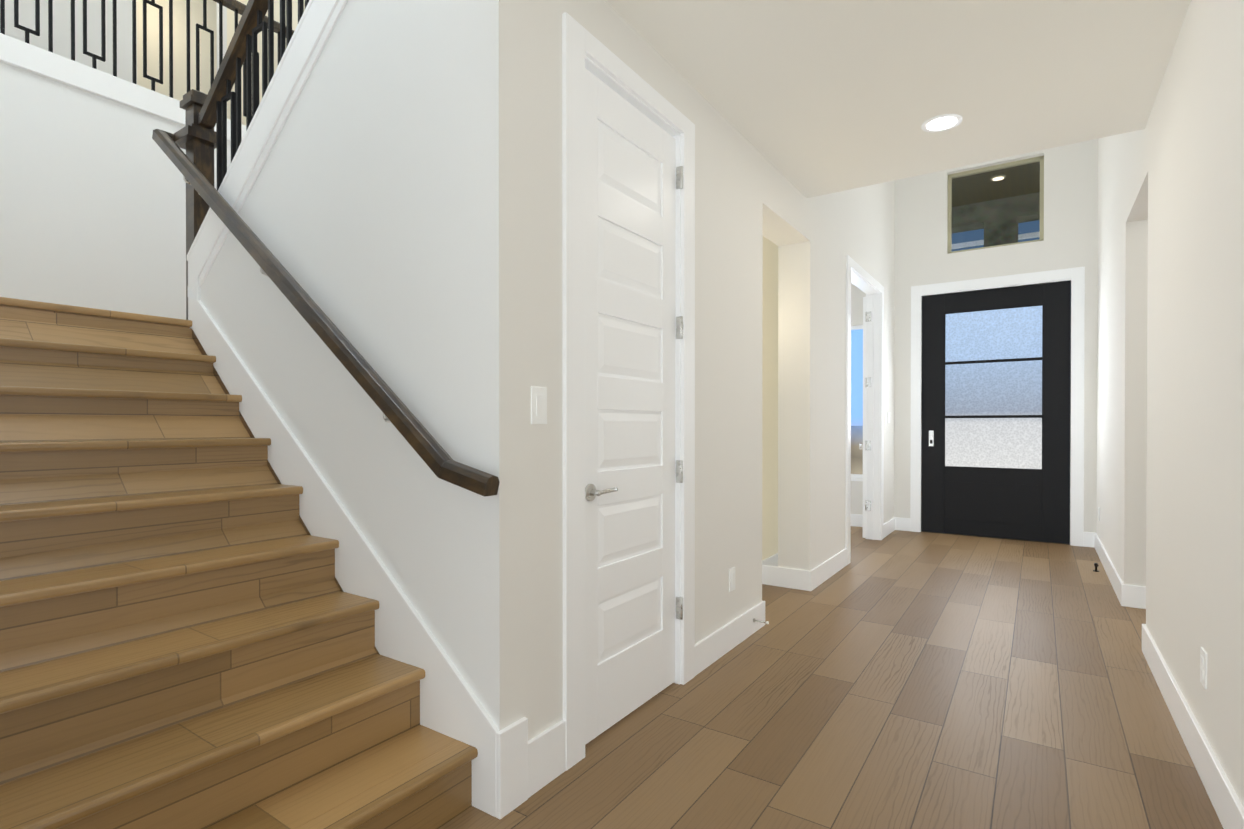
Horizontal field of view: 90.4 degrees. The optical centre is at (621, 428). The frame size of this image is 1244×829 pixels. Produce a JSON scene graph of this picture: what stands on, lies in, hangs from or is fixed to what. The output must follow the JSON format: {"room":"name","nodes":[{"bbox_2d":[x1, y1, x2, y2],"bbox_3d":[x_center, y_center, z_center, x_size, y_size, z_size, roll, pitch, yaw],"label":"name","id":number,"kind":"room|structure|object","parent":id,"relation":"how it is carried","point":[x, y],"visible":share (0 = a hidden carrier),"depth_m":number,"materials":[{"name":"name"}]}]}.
{"room":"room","nodes":[
{"label":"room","id":0,"kind":"room"},
{"bbox_2d":[5,0,216,100],"bbox_3d":[-4.194,-3.525,4.460,0.120,2.688,2.420,0,0,34],"label":"wall","id":1,"kind":"structure","parent":0,"point":[61,27],"depth_m":4.86,"materials":[{"name":"paint"}]},
{"bbox_2d":[0,61,230,319],"bbox_3d":[-3.240,-0.521,3.836,0.120,3.312,2.660,0,0,34],"label":"wall","id":2,"kind":"structure","parent":0,"point":[92,200],"depth_m":3.73,"materials":[{"name":"paint"}]},
{"bbox_2d":[0,0,52,52],"bbox_3d":[-3.415,-2.600,3.546,0.016,0.850,0.219,0,0,34],"label":"baluster","id":3,"kind":"object","parent":2,"relation":"on","point":[36,32],"depth_m":3.57,"materials":[{"name":"black metal"}]},
{"bbox_2d":[71,0,116,76],"bbox_3d":[-3.245,-2.602,3.799,0.016,0.850,0.219,0,0,34],"label":"baluster","id":4,"kind":"object","parent":2,"relation":"on","point":[103,37],"depth_m":3.83,"materials":[{"name":"black metal"}]},
{"bbox_2d":[0,33,245,141],"bbox_3d":[-3.178,-2.108,3.784,0.030,0.146,2.420,0,0,34],"label":"trim","id":5,"kind":"structure","parent":2,"relation":"attached to","point":[38,61],"depth_m":3.72,"materials":[{"name":"paint"}]},
{"bbox_2d":[132,0,172,97],"bbox_3d":[-3.074,-2.603,4.052,0.016,0.850,0.219,0,0,34],"label":"baluster","id":6,"kind":"object","parent":2,"relation":"on","point":[152,2],"depth_m":4.05,"materials":[{"name":"black metal"}]},
{"bbox_2d":[186,0,222,91],"bbox_3d":[-2.904,-2.605,4.305,0.016,0.850,0.219,0,0,34],"label":"baluster","id":7,"kind":"object","parent":2,"relation":"on","point":[204,27],"depth_m":4.29,"materials":[{"name":"black metal"}]},
{"bbox_2d":[234,9,258,116],"bbox_3d":[-2.734,-2.606,4.557,0.016,0.850,0.219,0,0,34],"label":"baluster","id":8,"kind":"object","parent":2,"relation":"on","point":[235,11],"depth_m":4.52,"materials":[{"name":"black metal"}]},
{"bbox_2d":[278,31,279,64],"bbox_3d":[-2.620,-2.607,4.726,0.016,0.850,0.016,0,0,34],"label":"baluster","id":9,"kind":"object","parent":2,"relation":"on","point":[278,31],"depth_m":4.72,"materials":[{"name":"black metal"}]},
{"bbox_2d":[213,0,293,34],"bbox_3d":[-3.232,-3.057,3.815,0.064,0.065,2.416,0,0,34],"label":"handrail","id":10,"kind":"object","parent":9,"relation":"on","point":[233,5],"visible":0.23,"depth_m":4.46,"materials":[{"name":"brown wood"}]},
{"bbox_2d":[217,0,304,125],"bbox_3d":[-1.661,-1.868,4.293,4.680,6.000,0.124,0,0,34],"label":"wall","id":11,"kind":"structure","parent":0,"point":[228,24],"depth_m":5.27,"materials":[{"name":"paint"}]},
{"bbox_2d":[201,0,471,689],"bbox_3d":[-1.233,-0.556,2.483,1.940,3.397,0.120,0,0,34],"label":"wall","id":12,"kind":"structure","parent":0,"point":[354,214],"depth_m":2.14,"materials":[{"name":"paint"}]},
{"bbox_2d":[187,0,312,260],"bbox_3d":[-1.238,-1.542,2.480,1.950,1.478,0.156,0,0,34],"label":"trim","id":13,"kind":"structure","parent":12,"relation":"attached to","point":[257,112],"depth_m":2.58,"materials":[{"name":"paint"}]},
{"bbox_2d":[216,57,239,190],"bbox_3d":[-1.834,-1.322,2.884,0.209,0.745,0.016,0,0,34],"label":"baluster","id":14,"kind":"object","parent":13,"relation":"on","point":[221,107],"depth_m":2.90,"materials":[{"name":"black metal"}]},
{"bbox_2d":[240,0,271,143],"bbox_3d":[-1.594,-1.536,2.720,0.209,0.742,0.016,0,0,34],"label":"baluster","id":15,"kind":"object","parent":13,"relation":"on","point":[266,28],"depth_m":2.74,"materials":[{"name":"black metal"}]},
{"bbox_2d":[272,0,308,76],"bbox_3d":[-1.353,-1.749,2.557,0.209,0.739,0.016,0,0,34],"label":"baluster","id":16,"kind":"object","parent":13,"relation":"on","point":[285,5],"depth_m":2.60,"materials":[{"name":"black metal"}]},
{"bbox_2d":[197,0,267,128],"bbox_3d":[-1.238,-2.201,2.476,1.947,1.454,0.064,0,0,34],"label":"handrail","id":17,"kind":"object","parent":16,"relation":"on","point":[206,115],"visible":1,"depth_m":2.84,"materials":[{"name":"brown wood"}]},
{"bbox_2d":[152,129,499,496],"bbox_3d":[-1.303,-0.630,2.400,2.298,1.633,0.096,0,0,34],"label":"wall handrail","id":18,"kind":"object","parent":12,"relation":"attached to","point":[433,454],"depth_m":2.14,"materials":[{"name":"brown wood"}]},
{"bbox_2d":[471,0,894,740],"bbox_3d":[1.229,-0.918,4.391,0.230,4.100,6.040,0,0,34],"label":"wall","id":19,"kind":"structure","parent":0,"point":[516,355],"depth_m":2.57,"materials":[{"name":"paint"}]},
{"bbox_2d":[188,0,498,816],"bbox_3d":[-1.223,-0.555,2.394,2.062,3.396,0.016,0,0,34],"label":"trim","id":20,"kind":"structure","parent":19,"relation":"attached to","point":[450,706],"depth_m":2.33,"materials":[{"name":"paint"}]},
{"bbox_2d":[496,717,565,818],"bbox_3d":[-0.278,1.020,1.943,0.018,0.253,0.308,0,0,34],"label":"baseboard","id":21,"kind":"structure","parent":19,"relation":"attached to","point":[526,769],"depth_m":1.89,"materials":[{"name":"paint"}]},
{"bbox_2d":[531,386,546,423],"bbox_3d":[-0.263,-0.074,1.967,0.009,0.118,0.072,0,0,34],"label":"light switch","id":22,"kind":"object","parent":19,"relation":"attached to","point":[538,405],"visible":1,"depth_m":1.96,"materials":[{"name":"plastic"}]},
{"bbox_2d":[562,12,694,770],"bbox_3d":[0.018,-0.122,2.484,0.137,2.531,0.931,0,0,34],"label":"door frame","id":23,"kind":"structure","parent":19,"relation":"attached to","point":[583,48],"depth_m":2.14,"materials":[{"name":"paint"}]},
{"bbox_2d":[585,68,682,744],"bbox_3d":[0.054,-0.078,2.470,0.082,2.418,0.716,0,0,34],"label":"closet door","id":24,"kind":"structure","parent":19,"relation":"in","point":[633,183],"depth_m":2.44,"materials":[{"name":"paint"}]},
{"bbox_2d":[695,601,764,675],"bbox_3d":[0.575,1.069,3.214,0.015,0.140,0.892,0,0,34],"label":"baseboard","id":25,"kind":"structure","parent":19,"relation":"attached to","point":[711,648],"depth_m":3.14,"materials":[{"name":"paint"}]},
{"bbox_2d":[753,618,768,623],"bbox_3d":[0.766,1.063,3.406,0.085,0.022,0.022,0,0,34],"label":"spring door stop","id":26,"kind":"object","parent":25,"relation":"attached to","point":[766,622],"visible":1,"depth_m":3.40,"materials":[{"name":"grey metal"}]},
{"bbox_2d":[729,567,734,591],"bbox_3d":[0.575,0.784,3.216,0.009,0.118,0.072,0,0,34],"label":"electrical outlet","id":27,"kind":"object","parent":19,"relation":"attached to","point":[731,579],"visible":1,"depth_m":3.21,"materials":[{"name":"plastic"}]},
{"bbox_2d":[762,562,811,590],"bbox_3d":[1.161,1.062,4.417,0.360,0.140,0.018,0,0,34],"label":"baseboard","id":28,"kind":"structure","parent":19,"relation":"attached to","point":[773,575],"depth_m":4.40,"materials":[{"name":"paint"}]},
{"bbox_2d":[812,548,846,589],"bbox_3d":[1.582,1.061,4.709,0.015,0.140,0.972,0,0,34],"label":"baseboard","id":29,"kind":"structure","parent":19,"relation":"attached to","point":[834,564],"depth_m":4.65,"materials":[{"name":"paint"}]},
{"bbox_2d":[845,255,883,564],"bbox_3d":[2.161,-0.157,5.763,0.247,2.561,1.436,0,0,34],"label":"door frame","id":30,"kind":"structure","parent":19,"relation":"attached to","point":[865,282],"depth_m":6.22,"materials":[{"name":"paint"}]},
{"bbox_2d":[859,297,870,537],"bbox_3d":[2.585,-0.117,6.560,0.237,2.448,0.607,0,0,34],"label":"door","id":31,"kind":"structure","parent":19,"relation":"in","point":[866,384],"depth_m":6.28,"materials":[{"name":"paint"}]},
{"bbox_2d":[887,412,889,422],"bbox_3d":[2.837,-0.121,6.568,0.009,0.118,0.118,0,0,34],"label":"light switch","id":32,"kind":"object","parent":19,"relation":"attached to","point":[888,417],"visible":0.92,"depth_m":6.54,"materials":[{"name":"plastic"}]},
{"bbox_2d":[883,517,895,537],"bbox_3d":[2.837,1.050,6.570,0.015,0.140,0.647,0,0,34],"label":"baseboard","id":33,"kind":"structure","parent":19,"relation":"attached to","point":[888,527],"depth_m":6.56,"materials":[{"name":"paint"}]},
{"bbox_2d":[762,236,777,559],"bbox_3d":[0.799,-0.223,4.124,0.400,2.713,2.330,0,0,34],"label":"wall","id":34,"kind":"structure","parent":0,"point":[770,412],"depth_m":4.78,"materials":[{"name":"paint"}]},
{"bbox_2d":[762,553,777,561],"bbox_3d":[0.711,1.064,4.131,0.015,0.140,2.230,0,0,34],"label":"baseboard","id":35,"kind":"structure","parent":34,"relation":"attached to","point":[774,558],"depth_m":4.79,"materials":[{"name":"paint"}]},
{"bbox_2d":[438,526,1222,828],"bbox_3d":[-0.300,1.201,2.823,10.200,0.120,10.670,0,0,34],"label":"floor","id":36,"kind":"structure","parent":0,"point":[897,679],"depth_m":2.42,"materials":[{"name":"brown wood"}]},
{"bbox_2d":[0,297,477,828],"bbox_3d":[-1.790,-0.500,2.859,3.373,3.282,2.416,0,0,34],"label":"staircase","id":37,"kind":"structure","parent":36,"relation":"on","point":[186,631],"depth_m":1.83,"materials":[{"name":"brown wood"}]},
{"bbox_2d":[174,89,215,319],"bbox_3d":[-2.110,-1.091,3.062,0.205,1.148,0.145,0,0,34],"label":"newel post","id":38,"kind":"object","parent":37,"relation":"on","point":[194,140],"visible":0.48,"depth_m":3.01,"materials":[{"name":"brown wood"}]},
{"bbox_2d":[1093,563,1098,571],"bbox_3d":[3.755,1.096,4.895,0.039,0.065,0.044,0,0,34],"label":"door stop","id":39,"kind":"object","parent":36,"relation":"on","point":[1096,566],"visible":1,"depth_m":4.88,"materials":[{"name":"brown metal"}]},
{"bbox_2d":[605,0,1190,197],"bbox_3d":[-0.005,-1.835,0.756,1.780,0.550,7.200,0,0,34],"label":"ceiling","id":40,"kind":"structure","parent":0,"point":[809,98],"depth_m":2.73,"materials":[{"name":"paint"}]},
{"bbox_2d":[921,114,962,131],"bbox_3d":[1.645,-1.572,3.181,0.190,0.008,0.190,0,0,34],"label":"recessed light","id":41,"kind":"object","parent":40,"relation":"in","point":[943,122],"visible":1,"depth_m":3.18,"materials":[{"name":"paint"}]},
{"bbox_2d":[851,139,1097,532],"bbox_3d":[3.220,-0.932,6.782,7.840,4.100,0.150,0,0,34],"label":"wall","id":42,"kind":"structure","parent":0,"point":[922,257],"depth_m":6.32,"materials":[{"name":"paint"}]},
{"bbox_2d":[851,325,862,480],"bbox_3d":[2.387,-0.295,7.304,1.140,1.780,0.120,0,0,34],"label":"window","id":43,"kind":"structure","parent":42,"relation":"in","point":[856,477],"depth_m":7.09,"materials":[{"name":"paint"}]},
{"bbox_2d":[851,514,862,526],"bbox_3d":[1.490,1.042,7.860,3.540,0.140,0.015,0,0,34],"label":"baseboard","id":44,"kind":"structure","parent":42,"relation":"attached to","point":[856,519],"depth_m":7.05,"materials":[{"name":"paint"}]},
{"bbox_2d":[947,156,1043,253],"bbox_3d":[3.843,-2.280,6.384,0.850,0.860,0.050,0,0,34],"label":"window","id":45,"kind":"structure","parent":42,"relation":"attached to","point":[1040,159],"depth_m":6.35,"materials":[{"name":"clear glass"}]},
{"bbox_2d":[921,280,1070,544],"bbox_3d":[3.819,-0.167,6.379,1.348,2.574,0.116,0,0,34],"label":"front door","id":46,"kind":"structure","parent":42,"relation":"in","point":[996,415],"depth_m":6.32,"materials":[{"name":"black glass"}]},
{"bbox_2d":[910,267,1084,546],"bbox_3d":[3.780,-0.212,6.320,1.514,2.665,0.038,0,0,34],"label":"door frame","id":47,"kind":"structure","parent":42,"relation":"attached to","point":[1076,276],"depth_m":6.04,"materials":[{"name":"paint"}]},
{"bbox_2d":[1096,0,1243,806],"bbox_3d":[1.655,-0.901,1.524,0.120,4.100,10.320,0,0,34],"label":"wall","id":48,"kind":"structure","parent":0,"point":[1170,403],"depth_m":2.34,"materials":[{"name":"paint"}]},
{"bbox_2d":[1088,532,1131,606],"bbox_3d":[3.838,1.059,4.902,0.060,0.140,2.295,0,0,34],"label":"baseboard","id":49,"kind":"structure","parent":48,"relation":"attached to","point":[1123,592],"depth_m":4.42,"materials":[{"name":"paint"}]},
{"bbox_2d":[1142,624,1243,828],"bbox_3d":[0.703,1.087,0.227,0.035,0.140,7.085,0,0,34],"label":"baseboard","id":50,"kind":"structure","parent":48,"relation":"attached to","point":[1224,799],"depth_m":2.07,"materials":[{"name":"paint"}]},
{"bbox_2d":[1200,647,1206,688],"bbox_3d":[1.918,0.789,2.040,0.009,0.118,0.072,0,0,34],"label":"electrical outlet","id":51,"kind":"object","parent":48,"relation":"attached to","point":[1203,666],"visible":0.96,"depth_m":2.03,"materials":[{"name":"plastic"}]},
{"label":"outside","id":52,"kind":"structure","parent":0,"visible":0},
{"bbox_2d":[851,329,862,473],"bbox_3d":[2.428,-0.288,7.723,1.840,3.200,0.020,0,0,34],"label":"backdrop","id":53,"kind":"structure","parent":52,"point":[856,398],"depth_m":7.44,"materials":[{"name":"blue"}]},
{"bbox_2d":[952,162,1039,206],"bbox_3d":[4.386,-2.934,7.070,5.200,0.100,1.650,0,0,34],"label":"ceiling","id":54,"kind":"structure","parent":52,"point":[1012,176],"depth_m":7.33,"materials":[{"name":"paint"}]},
{"bbox_2d":[991,175,1005,180],"bbox_3d":[4.314,-2.874,7.088,0.150,0.017,0.150,0,0,34],"label":"recessed light","id":55,"kind":"object","parent":54,"relation":"in","point":[998,177],"depth_m":7.06,"materials":[{"name":"white"}]},
{"bbox_3d":[4.470,1.170,7.218,5.200,0.090,1.950,0,0,34],"label":"floor","id":56,"kind":"structure","parent":52,"visible":0},
{"bbox_2d":[952,216,1039,248],"bbox_3d":[4.996,-0.759,7.943,5.050,3.740,0.620,0,0,34],"label":"porch column","id":57,"kind":"structure","parent":56,"relation":"on","point":[990,235],"depth_m":7.76,"materials":[{"name":"stone"}]},
{"bbox_2d":[952,192,1039,232],"bbox_3d":[4.903,-2.758,7.838,5.200,0.260,0.300,0,0,34],"label":"beam","id":58,"kind":"structure","parent":57,"relation":"on","point":[1029,213],"depth_m":7.80,"materials":[{"name":"stone"}]}
]}

